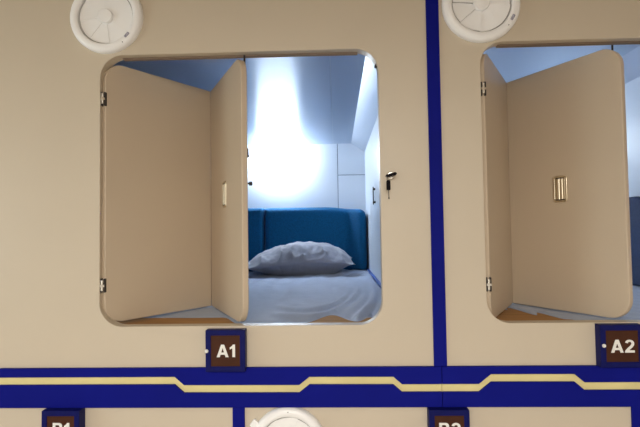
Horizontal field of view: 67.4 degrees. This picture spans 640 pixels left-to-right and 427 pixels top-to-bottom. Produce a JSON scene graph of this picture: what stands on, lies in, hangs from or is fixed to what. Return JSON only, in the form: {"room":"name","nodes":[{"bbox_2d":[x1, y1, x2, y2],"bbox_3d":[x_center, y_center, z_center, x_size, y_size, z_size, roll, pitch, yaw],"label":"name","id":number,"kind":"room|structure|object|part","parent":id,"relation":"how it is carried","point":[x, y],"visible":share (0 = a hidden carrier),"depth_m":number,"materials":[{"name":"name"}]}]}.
{"room":"capsule hotel","nodes":[
{"label":"capsule hotel","id":0,"kind":"room"},
{"bbox_2d":[112,54,364,145],"bbox_3d":[-0.308,-0.547,2.509,1.232,0.030,1.990,-1,-2,2],"label":"ceiling","id":1,"kind":"structure","parent":0,"point":[289,98],"depth_m":2.13,"materials":[{"name":"paint"}]},
{"bbox_2d":[351,56,377,151],"bbox_3d":[0.241,-0.514,2.474,0.102,0.072,1.960,-1,-2,2],"label":"cove","id":2,"kind":"object","parent":1,"relation":"attached to","point":[367,106],"visible":0.5,"depth_m":2.35,"materials":[{"name":"paint"}]},
{"bbox_2d":[117,315,370,323],"bbox_3d":[-0.295,0.399,2.458,1.192,0.038,1.961,-1,-2,2],"label":"floor","id":3,"kind":"structure","parent":0,"point":[331,318],"depth_m":1.54,"materials":[{"name":"brown wood"}]},
{"bbox_2d":[143,269,380,322],"bbox_3d":[-0.298,0.364,2.389,1.164,0.032,1.826,-1,-2,2],"label":"mattress","id":4,"kind":"object","parent":3,"relation":"on","point":[352,295],"visible":0.52,"depth_m":1.93,"materials":[{"name":"white fabric"}]},
{"bbox_2d":[248,241,355,274],"bbox_3d":[-0.125,0.277,3.006,0.676,0.202,0.400,-1,-2,1],"label":"pillow","id":5,"kind":"object","parent":4,"relation":"on","point":[296,258],"visible":1,"depth_m":2.86,"materials":[{"name":"white fabric"}]},
{"bbox_2d":[248,207,366,271],"bbox_3d":[-0.262,0.187,3.316,1.157,0.451,0.241,-1,-2,2],"label":"headboard","id":6,"kind":"object","parent":3,"relation":"on","point":[268,228],"visible":0.52,"depth_m":3.27,"materials":[{"name":"blue fabric"}]},
{"bbox_2d":[247,143,365,213],"bbox_3d":[-0.269,-0.024,3.468,1.230,1.000,0.034,-1,-2,2],"label":"wall","id":7,"kind":"structure","parent":0,"point":[314,183],"depth_m":3.45,"materials":[{"name":"white paint"}]},
{"bbox_2d":[0,0,639,426],"bbox_3d":[0.155,0.413,1.441,5.400,2.480,0.040,-1,-2,2],"label":"wall","id":8,"kind":"structure","parent":0,"point":[52,314],"depth_m":1.45,"materials":[{"name":"beige laminate"}]},
{"bbox_2d":[41,408,84,426],"bbox_3d":[-0.763,0.641,1.423,0.115,0.121,0.040,-1,-2,2],"label":"number sign","id":9,"kind":"object","parent":8,"relation":"attached to","point":[51,417],"visible":1,"depth_m":1.41,"materials":[{"name":"blue paint"}]},
{"bbox_2d":[70,0,142,53],"bbox_3d":[-0.659,-0.606,1.476,0.226,0.226,0.022,-1,-2,2],"label":"ventilation fan","id":10,"kind":"object","parent":8,"relation":"attached to","point":[101,26],"visible":1,"depth_m":1.48,"materials":[{"name":"white plastic"}]},
{"bbox_3d":[-0.709,-0.624,1.482,0.065,0.061,0.005,-1,-2,2],"label":"blade","id":11,"kind":"part","parent":10,"relation":"part of","materials":[{"name":"plastic"}]},
{"bbox_3d":[-0.705,-0.571,1.480,0.069,0.063,0.005,-1,-2,2],"label":"blade","id":12,"kind":"part","parent":10,"relation":"part of","materials":[{"name":"plastic"}]},
{"bbox_3d":[-0.694,-0.652,1.482,0.063,0.069,0.004,-1,-2,0],"label":"blade","id":13,"kind":"part","parent":10,"relation":"part of","materials":[{"name":"plastic"}]},
{"bbox_3d":[-0.677,-0.556,1.479,0.061,0.065,0.004,-1,-2,4],"label":"blade","id":14,"kind":"part","parent":10,"relation":"part of","materials":[{"name":"plastic"}]},
{"bbox_3d":[-0.640,-0.655,1.481,0.061,0.065,0.004,-1,-2,0],"label":"blade","id":15,"kind":"part","parent":10,"relation":"part of","materials":[{"name":"plastic"}]},
{"bbox_3d":[-0.624,-0.559,1.476,0.063,0.069,0.004,-1,-2,4],"label":"blade","id":16,"kind":"part","parent":10,"relation":"part of","materials":[{"name":"plastic"}]},
{"bbox_3d":[-0.612,-0.641,1.479,0.069,0.063,0.005,-1,-2,2],"label":"blade","id":17,"kind":"part","parent":10,"relation":"part of","materials":[{"name":"plastic"}]},
{"bbox_3d":[-0.609,-0.587,1.477,0.065,0.061,0.005,-1,-2,2],"label":"blade","id":18,"kind":"part","parent":10,"relation":"part of","materials":[{"name":"plastic"}]},
{"bbox_2d":[100,55,252,321],"bbox_3d":[-0.436,-0.072,1.635,0.468,0.824,0.386,-1,-2,2],"label":"folding door","id":19,"kind":"structure","parent":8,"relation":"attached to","point":[175,182],"depth_m":1.60,"materials":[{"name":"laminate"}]},
{"bbox_3d":[-0.544,-0.064,1.650,0.019,0.812,0.420,-2,-3,36],"label":"door","id":20,"kind":"part","parent":19,"relation":"part of","materials":[{"name":"laminate"}]},
{"bbox_3d":[-0.325,-0.064,1.625,0.004,0.088,0.050,0,-2,-25],"label":"door handle","id":21,"kind":"part","parent":19,"relation":"part of","materials":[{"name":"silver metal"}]},
{"bbox_3d":[-0.315,-0.068,1.629,0.019,0.812,0.422,0,-2,-25],"label":"door","id":22,"kind":"part","parent":19,"relation":"part of","materials":[{"name":"laminate"}]},
{"bbox_2d":[0,366,441,384],"bbox_3d":[-1.093,0.497,1.465,2.901,0.051,0.031,-1,-2,2],"label":"trim","id":23,"kind":"structure","parent":8,"relation":"attached to","point":[296,375],"depth_m":1.42,"materials":[{"name":"blue paint"}]},
{"bbox_2d":[0,377,441,391],"bbox_3d":[-1.093,0.521,1.467,2.901,0.056,0.023,-1,-2,2],"label":"trim","id":24,"kind":"structure","parent":8,"relation":"attached to","point":[41,380],"depth_m":1.43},
{"bbox_2d":[0,384,442,407],"bbox_3d":[-1.093,0.554,1.463,2.901,0.068,0.031,-1,-2,2],"label":"trim","id":25,"kind":"structure","parent":8,"relation":"attached to","point":[34,395],"depth_m":1.42,"materials":[{"name":"blue paint"}]},
{"bbox_2d":[205,328,246,371],"bbox_3d":[-0.278,0.404,1.419,0.119,0.121,0.034,-1,-2,2],"label":"number sign","id":26,"kind":"object","parent":8,"relation":"attached to","point":[226,348],"visible":1,"depth_m":1.41,"materials":[{"name":"blue paint"}]},
{"bbox_2d":[233,408,244,426],"bbox_3d":[-0.233,1.116,1.414,0.036,1.084,0.027,-1,-2,2],"label":"trim","id":27,"kind":"structure","parent":8,"relation":"attached to","point":[238,413],"depth_m":1.42,"materials":[{"name":"blue paint"}]},
{"bbox_2d":[123,52,357,60],"bbox_3d":[-0.251,-0.492,1.500,0.734,0.009,0.013,-1,-2,2],"label":"trim","id":28,"kind":"structure","parent":8,"relation":"attached to","point":[329,53],"depth_m":1.50,"materials":[{"name":"brown metal"}]},
{"bbox_2d":[250,408,321,426],"bbox_3d":[-0.093,0.682,1.409,0.226,0.223,0.021,-1,-2,2],"label":"ventilation fan","id":29,"kind":"object","parent":8,"relation":"attached to","point":[277,417],"visible":1,"depth_m":1.41,"materials":[{"name":"white plastic"}]},
{"bbox_3d":[-0.135,0.642,1.413,0.068,0.066,0.007,-1,-2,0],"label":"blade","id":30,"kind":"part","parent":29,"relation":"part of","materials":[{"name":"plastic"}]},
{"bbox_3d":[-0.096,0.632,1.412,0.062,0.062,0.005,-1,-2,-4],"label":"blade","id":31,"kind":"part","parent":29,"relation":"part of","materials":[{"name":"plastic"}]},
{"bbox_3d":[-0.052,0.639,1.410,0.066,0.067,0.008,-1,-2,2],"label":"blade","id":32,"kind":"part","parent":29,"relation":"part of","materials":[{"name":"plastic"}]},
{"bbox_2d":[385,172,396,198],"bbox_3d":[0.209,-0.081,1.412,0.032,0.078,0.027,-1,-2,2],"label":"key","id":33,"kind":"object","parent":8,"relation":"hanging from","point":[388,186],"visible":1,"depth_m":1.40,"materials":[{"name":"black plastic"}]},
{"bbox_2d":[425,0,446,365],"bbox_3d":[0.345,-0.191,1.444,0.038,1.279,0.027,-1,-2,2],"label":"trim","id":34,"kind":"structure","parent":8,"relation":"attached to","point":[432,8],"depth_m":1.43,"materials":[{"name":"blue paint"}]},
{"bbox_2d":[427,407,469,426],"bbox_3d":[0.371,0.626,1.387,0.116,0.122,0.037,-1,-2,2],"label":"number sign","id":35,"kind":"object","parent":8,"relation":"attached to","point":[436,416],"visible":1,"depth_m":1.38,"materials":[{"name":"blue paint"}]},
{"bbox_2d":[441,0,519,42],"bbox_3d":[0.483,-0.629,1.438,0.233,0.233,0.022,-1,-2,2],"label":"ventilation fan","id":36,"kind":"object","parent":8,"relation":"attached to","point":[475,21],"visible":1,"depth_m":1.43,"materials":[{"name":"white plastic"}]},
{"bbox_3d":[0.433,-0.661,1.442,0.070,0.062,0.009,-1,-2,2],"label":"blade","id":37,"kind":"part","parent":36,"relation":"part of","materials":[{"name":"plastic"}]},
{"bbox_3d":[0.433,-0.604,1.440,0.068,0.062,0.009,-1,-2,2],"label":"blade","id":38,"kind":"part","parent":36,"relation":"part of","materials":[{"name":"plastic"}]},
{"bbox_3d":[0.452,-0.580,1.440,0.063,0.070,0.008,-1,-2,7],"label":"blade","id":39,"kind":"part","parent":36,"relation":"part of","materials":[{"name":"plastic"}]},
{"bbox_3d":[0.484,-0.629,1.447,0.177,0.177,0.004,-1,-2,2],"label":"plate","id":40,"kind":"part","parent":36,"relation":"part of","materials":[{"name":"grey plastic"}]},
{"bbox_3d":[0.509,-0.579,1.435,0.062,0.068,0.006,-1,-2,8],"label":"blade","id":41,"kind":"part","parent":36,"relation":"part of","materials":[{"name":"plastic"}]},
{"bbox_3d":[0.533,-0.598,1.437,0.070,0.062,0.009,-1,-2,2],"label":"blade","id":42,"kind":"part","parent":36,"relation":"part of","materials":[{"name":"plastic"}]},
{"bbox_3d":[0.533,-0.655,1.439,0.068,0.062,0.009,-1,-2,2],"label":"blade","id":43,"kind":"part","parent":36,"relation":"part of","materials":[{"name":"plastic"}]},
{"bbox_2d":[441,365,639,383],"bbox_3d":[1.605,0.454,1.374,2.498,0.050,0.031,-1,-2,2],"label":"trim","id":44,"kind":"structure","parent":8,"relation":"attached to","point":[586,373],"depth_m":1.39,"materials":[{"name":"blue paint"}]},
{"bbox_2d":[442,374,639,390],"bbox_3d":[1.606,0.476,1.377,2.498,0.059,0.023,-1,-2,2],"label":"trim","id":45,"kind":"structure","parent":8,"relation":"attached to","point":[493,377],"depth_m":1.40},
{"bbox_2d":[480,45,632,317],"bbox_3d":[0.710,-0.092,1.609,0.438,0.833,0.375,-1,-2,2],"label":"door","id":46,"kind":"structure","parent":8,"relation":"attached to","point":[556,184],"depth_m":1.56,"materials":[{"name":"laminate"}]},
{"bbox_3d":[0.595,-0.085,1.615,0.019,0.822,0.401,-2,-3,31],"label":"door","id":47,"kind":"part","parent":46,"relation":"part of","materials":[{"name":"laminate"}]},
{"bbox_3d":[0.800,-0.082,1.600,0.004,0.088,0.050,0,-2,-28],"label":"door handle","id":48,"kind":"part","parent":46,"relation":"part of","materials":[{"name":"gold metal"}]},
{"bbox_2d":[496,41,639,47],"bbox_3d":[0.909,-0.520,1.461,0.735,0.009,0.013,-1,-2,2],"label":"trim","id":49,"kind":"structure","parent":8,"relation":"attached to","point":[611,42],"depth_m":1.47,"materials":[{"name":"brown metal"}]},
{"bbox_2d":[595,323,639,367],"bbox_3d":[0.863,0.379,1.381,0.122,0.120,0.034,-1,-2,2],"label":"number sign","id":50,"kind":"object","parent":8,"relation":"attached to","point":[617,345],"visible":1,"depth_m":1.37,"materials":[{"name":"blue paint"}]},
{"bbox_2d":[631,407,639,426],"bbox_3d":[0.926,1.098,1.375,0.037,1.084,0.027,-1,-2,2],"label":"trim","id":51,"kind":"structure","parent":8,"relation":"attached to","point":[635,411],"depth_m":1.38,"materials":[{"name":"blue paint"}]},
{"bbox_2d":[365,116,380,281],"bbox_3d":[0.302,-0.035,2.454,0.016,0.928,1.960,-1,-2,2],"label":"wall","id":52,"kind":"structure","parent":0,"point":[371,152],"depth_m":2.73,"materials":[{"name":"white laminate"}]},
{"bbox_2d":[367,268,380,287],"bbox_3d":[0.291,0.353,2.375,0.012,0.032,1.810,-1,-2,2],"label":"trim","id":53,"kind":"structure","parent":52,"relation":"attached to","point":[378,282],"depth_m":2.58,"materials":[{"name":"blue"}]},
{"bbox_2d":[496,308,570,320],"bbox_3d":[0.988,0.379,2.415,0.960,0.038,1.961,-1,-2,2],"label":"floor","id":54,"kind":"structure","parent":0,"point":[510,314],"depth_m":1.54,"materials":[{"name":"brown wood"}]},
{"bbox_2d":[505,285,639,319],"bbox_3d":[0.985,0.346,2.350,0.950,0.022,1.817,-1,-2,2],"label":"mattress","id":55,"kind":"object","parent":54,"relation":"on","point":[634,313],"visible":0.13,"depth_m":1.58,"materials":[{"name":"white fabric"}]},
{"bbox_2d":[483,44,639,82],"bbox_3d":[0.915,-0.675,2.457,0.845,0.010,1.960,-1,-2,2],"label":"ceiling","id":56,"kind":"structure","parent":0,"point":[512,64],"depth_m":2.09,"materials":[{"name":"paint"}]},
{"bbox_2d":[625,77,639,196],"bbox_3d":[1.468,-0.109,2.417,0.016,1.040,1.960,-1,-2,2],"label":"wall","id":57,"kind":"structure","parent":0,"point":[632,88],"depth_m":2.22,"materials":[{"name":"white paint"}]},
{"bbox_2d":[629,196,639,285],"bbox_3d":[1.446,0.140,2.589,0.044,0.400,1.000,-1,-2,2],"label":"cushion","id":58,"kind":"object","parent":57,"relation":"attached to","point":[634,202],"visible":0.09,"depth_m":2.14,"materials":[{"name":"blue fabric"}]},
{"bbox_3d":[0.973,-0.690,2.471,1.000,0.020,1.990,-1,-2,2],"label":"ceiling","id":59,"kind":"structure","parent":0,"visible":0},
{"bbox_2d":[622,46,639,83],"bbox_3d":[1.398,-0.647,2.440,0.120,0.078,1.960,-1,-2,2],"label":"cove","id":60,"kind":"object","parent":59,"relation":"attached to","point":[631,60],"depth_m":2.12,"materials":[{"name":"paint"}]},
{"bbox_3d":[1.902,1.078,1.356,1.924,1.094,0.040,-1,-2,2],"label":"wall","id":61,"kind":"structure","parent":0,"visible":0},
{"bbox_2d":[442,381,639,406],"bbox_3d":[1.606,0.509,1.372,2.498,0.072,0.031,-1,-2,2],"label":"trim","id":62,"kind":"structure","parent":61,"relation":"attached to","point":[495,393],"depth_m":1.39,"materials":[{"name":"blue paint"}]}
]}

